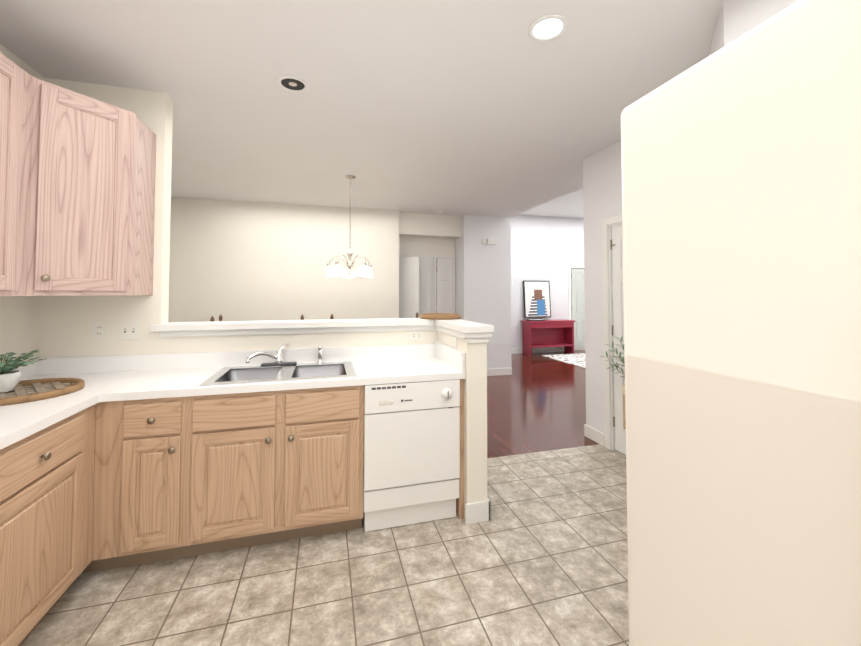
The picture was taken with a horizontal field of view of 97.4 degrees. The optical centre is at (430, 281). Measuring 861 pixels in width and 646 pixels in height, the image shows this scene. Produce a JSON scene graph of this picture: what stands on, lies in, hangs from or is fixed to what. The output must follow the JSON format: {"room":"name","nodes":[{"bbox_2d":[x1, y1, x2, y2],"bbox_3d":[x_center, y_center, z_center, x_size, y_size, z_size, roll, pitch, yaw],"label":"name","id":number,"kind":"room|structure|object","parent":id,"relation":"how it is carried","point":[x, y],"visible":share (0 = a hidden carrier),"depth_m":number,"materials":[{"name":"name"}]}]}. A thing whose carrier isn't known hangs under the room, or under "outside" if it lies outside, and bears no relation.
{"room":"kitchen","nodes":[
{"label":"kitchen","id":0,"kind":"room"},
{"bbox_2d":[20,444,628,645],"bbox_3d":[0.884,1.463,0.871,5.840,0.050,4.770,1,-2,-16],"label":"floor","id":1,"kind":"structure","parent":0,"point":[540,558],"depth_m":1.83,"materials":[{"name":"beige tile"}]},
{"bbox_2d":[0,401,95,645],"bbox_3d":[-1.825,1.017,1.400,0.604,0.875,0.610,1,-2,-16],"label":"base cabinet","id":2,"kind":"object","parent":1,"relation":"on","point":[46,473],"depth_m":1.51,"materials":[{"name":"brown wood"}]},
{"bbox_2d":[0,393,99,444],"bbox_3d":[-1.843,0.560,1.448,0.633,0.039,0.683,1,-2,-16],"label":"countertop","id":3,"kind":"structure","parent":2,"relation":"on","point":[16,420],"depth_m":1.58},
{"bbox_2d":[92,401,111,571],"bbox_3d":[-2.023,1.039,2.079,0.584,0.875,0.559,1,-2,-16],"label":"base cabinet","id":4,"kind":"object","parent":1,"relation":"on","point":[102,439],"depth_m":1.87,"materials":[{"name":"brown wood"}]},
{"bbox_2d":[108,393,227,569],"bbox_3d":[-1.478,1.043,2.209,0.343,0.875,0.604,1,-2,-16],"label":"base cabinet","id":5,"kind":"object","parent":1,"relation":"on","point":[118,461],"depth_m":1.93,"materials":[{"name":"brown wood"}]},
{"bbox_2d":[6,357,463,400],"bbox_3d":[-1.095,0.587,2.338,2.551,0.043,0.633,1,-2,-16],"label":"countertop","id":6,"kind":"structure","parent":5,"relation":"on","point":[129,382],"depth_m":2.26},
{"bbox_2d":[0,378,84,405],"bbox_3d":[-2.018,0.538,1.858,0.470,0.030,0.470,1,-2,-16],"label":"tray","id":7,"kind":"object","parent":6,"relation":"on","point":[58,387],"visible":0.92,"depth_m":1.88,"materials":[{"name":"brown wood"}]},
{"bbox_2d":[0,349,46,392],"bbox_3d":[-2.071,0.439,1.854,0.355,0.194,0.422,1,-2,-16],"label":"potted plant","id":8,"kind":"object","parent":7,"relation":"on","point":[10,377],"visible":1,"depth_m":1.83,"materials":[{"name":"green plant"}]},
{"bbox_2d":[204,365,287,412],"bbox_3d":[-1.103,0.660,2.327,0.377,0.190,0.456,1,-2,-16],"label":"sink","id":9,"kind":"object","parent":6,"relation":"in","point":[270,374],"depth_m":2.11,"materials":[{"name":"silver metal"}]},
{"bbox_2d":[244,343,291,364],"bbox_3d":[-1.082,0.494,2.533,0.245,0.127,0.237,1,-2,-16],"label":"faucet","id":10,"kind":"object","parent":6,"relation":"on","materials":[{"name":"silver metal"}]},
{"bbox_2d":[284,361,351,392],"bbox_3d":[-0.714,0.663,2.435,0.378,0.190,0.456,1,-2,-16],"label":"sink","id":11,"kind":"object","parent":6,"relation":"in","point":[340,372],"depth_m":2.32,"materials":[{"name":"silver metal"}]},
{"bbox_2d":[316,346,323,360],"bbox_3d":[-0.782,0.516,2.680,0.048,0.120,0.048,1,-2,-16],"label":"faucet","id":12,"kind":"object","parent":6,"relation":"on","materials":[{"name":"silver metal"}]},
{"bbox_2d":[196,389,359,432],"bbox_3d":[-0.831,0.708,2.095,0.861,0.161,0.019,1,-2,-16],"label":"drawer fronts","id":13,"kind":"structure","parent":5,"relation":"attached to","point":[213,413],"depth_m":2.08,"materials":[{"name":"brown wood"}]},
{"bbox_2d":[363,379,459,531],"bbox_3d":[-0.176,1.053,2.548,0.590,0.868,0.616,1,-2,-16],"label":"dishwasher","id":14,"kind":"object","parent":1,"relation":"on","point":[411,464],"visible":0.98,"depth_m":2.28,"materials":[{"name":"white metal"}]},
{"bbox_2d":[621,0,860,645],"bbox_3d":[0.798,0.544,0.372,0.792,1.733,0.800,1,-2,-16],"label":"refrigerator","id":15,"kind":"object","parent":1,"relation":"on","point":[741,188],"visible":1,"depth_m":0.47,"materials":[{"name":"white"}]},
{"bbox_2d":[0,0,722,217],"bbox_3d":[2.065,-1.521,4.746,11.340,0.640,11.420,1,-2,-16],"label":"ceiling","id":16,"kind":"structure","parent":0,"point":[471,107],"depth_m":2.41,"materials":[{"name":"paint"}]},
{"bbox_2d":[277,75,308,92],"bbox_3d":[-0.885,-1.269,2.433,0.196,0.008,0.196,1,-2,-16],"label":"recessed light","id":17,"kind":"object","parent":16,"relation":"in","point":[291,83],"visible":1,"depth_m":2.42,"materials":[{"name":"white metal"}]},
{"bbox_2d":[326,175,372,278],"bbox_3d":[-0.927,-0.627,4.360,0.537,1.170,0.521,1,-2,-16],"label":"chandelier","id":18,"kind":"object","parent":16,"relation":"hanging from","point":[337,270],"visible":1,"depth_m":4.31,"materials":[{"name":"white glass"}]},
{"bbox_2d":[528,14,567,41],"bbox_3d":[0.596,-1.285,1.921,0.196,0.008,0.196,1,-2,-16],"label":"recessed light","id":19,"kind":"object","parent":16,"relation":"in","point":[548,27],"visible":1,"depth_m":1.92,"materials":[{"name":"white"}]},
{"bbox_2d":[0,0,798,518],"bbox_3d":[2.076,-0.093,4.662,11.340,3.300,11.340,1,-2,-16],"label":"wall","id":20,"kind":"structure","parent":0,"point":[242,260],"depth_m":5.37,"materials":[{"name":"paint"}]},
{"bbox_2d":[14,359,35,380],"bbox_3d":[-1.996,0.472,0.853,0.019,0.100,2.979,1,-2,-16],"label":"backsplash","id":21,"kind":"structure","parent":20,"relation":"attached to","point":[29,370],"depth_m":2.23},
{"bbox_2d":[0,52,51,295],"bbox_3d":[-1.970,-0.476,1.484,0.393,1.064,0.757,1,-2,-16],"label":"upper cabinet","id":22,"kind":"object","parent":20,"relation":"attached to","point":[25,99],"depth_m":1.79,"materials":[{"name":"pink wood"}]},
{"bbox_2d":[92,321,106,339],"bbox_3d":[-2.098,0.311,2.393,0.075,0.118,0.009,1,-2,-16],"label":"outlet","id":23,"kind":"object","parent":20,"relation":"attached to","point":[99,328],"depth_m":2.39,"materials":[{"name":"white plastic"}]},
{"bbox_2d":[44,84,155,295],"bbox_3d":[-2.027,-0.456,2.118,0.622,1.064,0.621,1,-2,-16],"label":"upper cabinet","id":24,"kind":"object","parent":20,"relation":"attached to","point":[77,190],"depth_m":2.05,"materials":[{"name":"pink wood"}]},
{"bbox_2d":[118,321,139,339],"bbox_3d":[-1.941,0.315,2.433,0.118,0.118,0.015,1,-2,-16],"label":"outlet","id":25,"kind":"object","parent":20,"relation":"attached to","point":[129,330],"depth_m":2.43,"materials":[{"name":"white plastic"}]},
{"bbox_2d":[36,345,435,372],"bbox_3d":[-1.178,0.528,2.636,2.551,0.100,0.019,1,-2,-16],"label":"backsplash","id":26,"kind":"structure","parent":20,"relation":"attached to","point":[113,364],"depth_m":2.52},
{"bbox_2d":[150,318,433,336],"bbox_3d":[-0.819,0.344,2.815,2.110,0.110,0.220,1,-2,-16],"label":"trim","id":27,"kind":"structure","parent":20,"relation":"attached to","point":[211,328],"depth_m":2.68,"materials":[{"name":"white wood"}]},
{"bbox_2d":[420,313,460,319],"bbox_3d":[0.081,0.279,3.052,0.330,0.034,0.330,1,-2,-16],"label":"tray","id":28,"kind":"object","parent":27,"relation":"on","point":[440,316],"visible":1,"depth_m":2.92,"materials":[{"name":"brown wood"}]},
{"bbox_2d":[399,256,419,317],"bbox_3d":[-0.397,0.593,6.414,0.428,2.030,0.070,-1,-2,22],"label":"hall door","id":29,"kind":"structure","parent":20,"relation":"in","point":[409,272],"depth_m":6.42,"materials":[{"name":"white wood"}]},
{"bbox_2d":[409,330,422,339],"bbox_3d":[-0.113,0.419,2.941,0.118,0.075,0.009,1,-2,-16],"label":"outlet","id":30,"kind":"object","parent":20,"relation":"attached to","point":[413,335],"depth_m":2.94,"materials":[{"name":"white plastic"}]},
{"bbox_2d":[411,255,433,317],"bbox_3d":[-0.138,0.575,6.634,0.400,2.080,0.070,1,-2,-16],"label":"closet door","id":31,"kind":"structure","parent":20,"relation":"in","point":[426,293],"depth_m":6.67,"materials":[{"name":"white wood"}]},
{"bbox_2d":[434,256,454,312],"bbox_3d":[0.257,0.578,6.744,0.400,2.080,0.070,1,-2,-16],"label":"closet door","id":32,"kind":"structure","parent":20,"relation":"in","point":[444,285],"depth_m":6.76,"materials":[{"name":"white wood"}]},
{"bbox_2d":[436,341,463,372],"bbox_3d":[0.126,0.518,2.670,0.020,0.123,0.614,1,-2,-16],"label":"backsplash","id":33,"kind":"structure","parent":20,"relation":"attached to","point":[454,357],"depth_m":2.59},
{"bbox_2d":[451,335,456,347],"bbox_3d":[0.157,0.408,2.586,0.009,0.072,0.118,1,-2,-16],"label":"outlet","id":34,"kind":"object","parent":20,"relation":"attached to","point":[453,339],"depth_m":2.57,"materials":[{"name":"white plastic"}]},
{"bbox_2d":[434,319,493,343],"bbox_3d":[0.217,0.339,2.647,0.204,0.110,0.630,1,-2,-16],"label":"trim","id":35,"kind":"structure","parent":20,"relation":"attached to","point":[471,332],"depth_m":2.38,"materials":[{"name":"white wood"}]},
{"bbox_2d":[470,497,490,521],"bbox_3d":[0.256,1.437,2.714,0.035,0.120,0.765,1,-2,-16],"label":"baseboard","id":36,"kind":"structure","parent":20,"relation":"attached to","point":[477,512],"depth_m":2.34,"materials":[{"name":"white wood"}]},
{"bbox_2d":[487,239,496,244],"bbox_3d":[1.067,-0.693,6.560,0.160,0.100,0.039,1,-2,-16],"label":"box","id":37,"kind":"object","parent":20,"relation":"attached to","point":[491,241],"depth_m":6.54,"materials":[{"name":"white plastic"}]},
{"bbox_2d":[487,368,511,375],"bbox_3d":[0.996,1.558,6.483,0.880,0.115,0.014,1,-2,-16],"label":"baseboard","id":38,"kind":"structure","parent":20,"relation":"attached to","point":[499,371],"depth_m":6.53,"materials":[{"name":"white wood"}]},
{"bbox_2d":[511,347,563,353],"bbox_3d":[2.143,1.635,8.928,2.640,0.115,0.014,1,-2,-16],"label":"baseboard","id":39,"kind":"structure","parent":20,"relation":"attached to","point":[544,349],"depth_m":9.07,"materials":[{"name":"white wood"}]},
{"bbox_2d":[568,265,583,319],"bbox_3d":[4.604,0.629,9.643,2.490,2.170,0.014,1,-2,-16],"label":"door frame","id":40,"kind":"structure","parent":20,"relation":"attached to","point":[569,280],"depth_m":9.33,"materials":[{"name":"white wood"}]},
{"bbox_2d":[571,268,584,350],"bbox_3d":[3.851,0.688,9.443,0.748,2.030,0.070,1,-2,-16],"label":"room door","id":41,"kind":"structure","parent":20,"relation":"in","point":[577,299],"depth_m":9.40,"materials":[{"name":"grey wood"}]},
{"bbox_2d":[584,424,604,446],"bbox_3d":[1.568,1.468,3.613,0.014,0.115,0.282,1,-2,-16],"label":"baseboard","id":42,"kind":"structure","parent":20,"relation":"attached to","point":[591,433],"depth_m":3.60,"materials":[{"name":"white wood"}]},
{"bbox_2d":[602,215,621,450],"bbox_3d":[1.769,0.460,3.140,0.136,2.100,0.777,1,-2,-16],"label":"door frame","id":43,"kind":"structure","parent":20,"relation":"attached to","point":[608,223],"depth_m":3.45,"materials":[{"name":"white wood"}]},
{"bbox_2d":[610,224,625,454],"bbox_3d":[1.712,0.492,3.130,0.122,2.010,0.625,1,-2,-16],"label":"pantry door","id":44,"kind":"structure","parent":20,"relation":"in","point":[616,241],"depth_m":3.37,"materials":[{"name":"white wood"}]},
{"bbox_2d":[399,212,460,238],"bbox_3d":[-0.046,-0.963,6.576,1.120,0.360,0.330,1,-2,-16],"label":"wall","id":45,"kind":"structure","parent":0,"point":[416,225],"depth_m":6.43,"materials":[{"name":"paint"}]},
{"bbox_2d":[487,350,597,457],"bbox_3d":[1.427,1.655,6.945,11.340,0.050,6.650,1,-2,-16],"label":"floor","id":46,"kind":"structure","parent":0,"point":[536,402],"depth_m":4.68,"materials":[{"name":"brown wood"}]},
{"bbox_2d":[210,314,222,320],"bbox_3d":[-2.529,0.994,4.853,0.453,1.140,0.460,1,-2,-16],"label":"dining chair","id":47,"kind":"object","parent":46,"relation":"on","point":[220,318],"visible":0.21,"depth_m":4.98,"materials":[{"name":"brown wood"}]},
{"bbox_2d":[301,314,333,319],"bbox_3d":[-1.573,1.006,5.247,0.460,1.140,0.453,1,-2,-16],"label":"dining chair","id":48,"kind":"object","parent":46,"relation":"on","point":[331,317],"visible":0.08,"depth_m":5.05,"materials":[{"name":"brown wood"}]},
{"bbox_2d":[521,319,574,355],"bbox_3d":[2.772,1.301,8.898,1.230,0.780,0.370,1,-2,-16],"label":"console table","id":49,"kind":"object","parent":46,"relation":"on","point":[551,333],"visible":0.96,"depth_m":8.91,"materials":[{"name":"red wood"}]},
{"bbox_2d":[527,318,544,320],"bbox_3d":[2.452,0.877,8.791,0.350,0.060,0.210,1,-2,-16],"label":"books","id":50,"kind":"object","parent":49,"relation":"on","point":[535,319],"visible":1,"depth_m":8.71,"materials":[{"name":"white paper"}]},
{"bbox_2d":[523,281,550,317],"bbox_3d":[2.544,0.414,9.017,0.700,0.880,0.094,1,-2,-16],"label":"framed painting","id":51,"kind":"object","parent":50,"relation":"on","point":[536,296],"visible":1,"depth_m":8.99,"materials":[{"name":"black"}]},
{"bbox_2d":[542,353,585,367],"bbox_3d":[4.077,1.662,8.148,2.750,0.012,1.650,1,-2,-16],"label":"area rug","id":52,"kind":"object","parent":46,"relation":"on","point":[577,359],"visible":0.21,"depth_m":8.14,"materials":[{"name":"white fabric"}]},
{"bbox_2d":[601,337,625,429],"bbox_3d":[1.656,0.831,3.052,0.164,0.752,0.712,1,-2,-16],"label":"potted plant","id":53,"kind":"object","parent":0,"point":[623,390],"visible":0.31,"depth_m":3.15,"materials":[{"name":"plant"}]}
]}

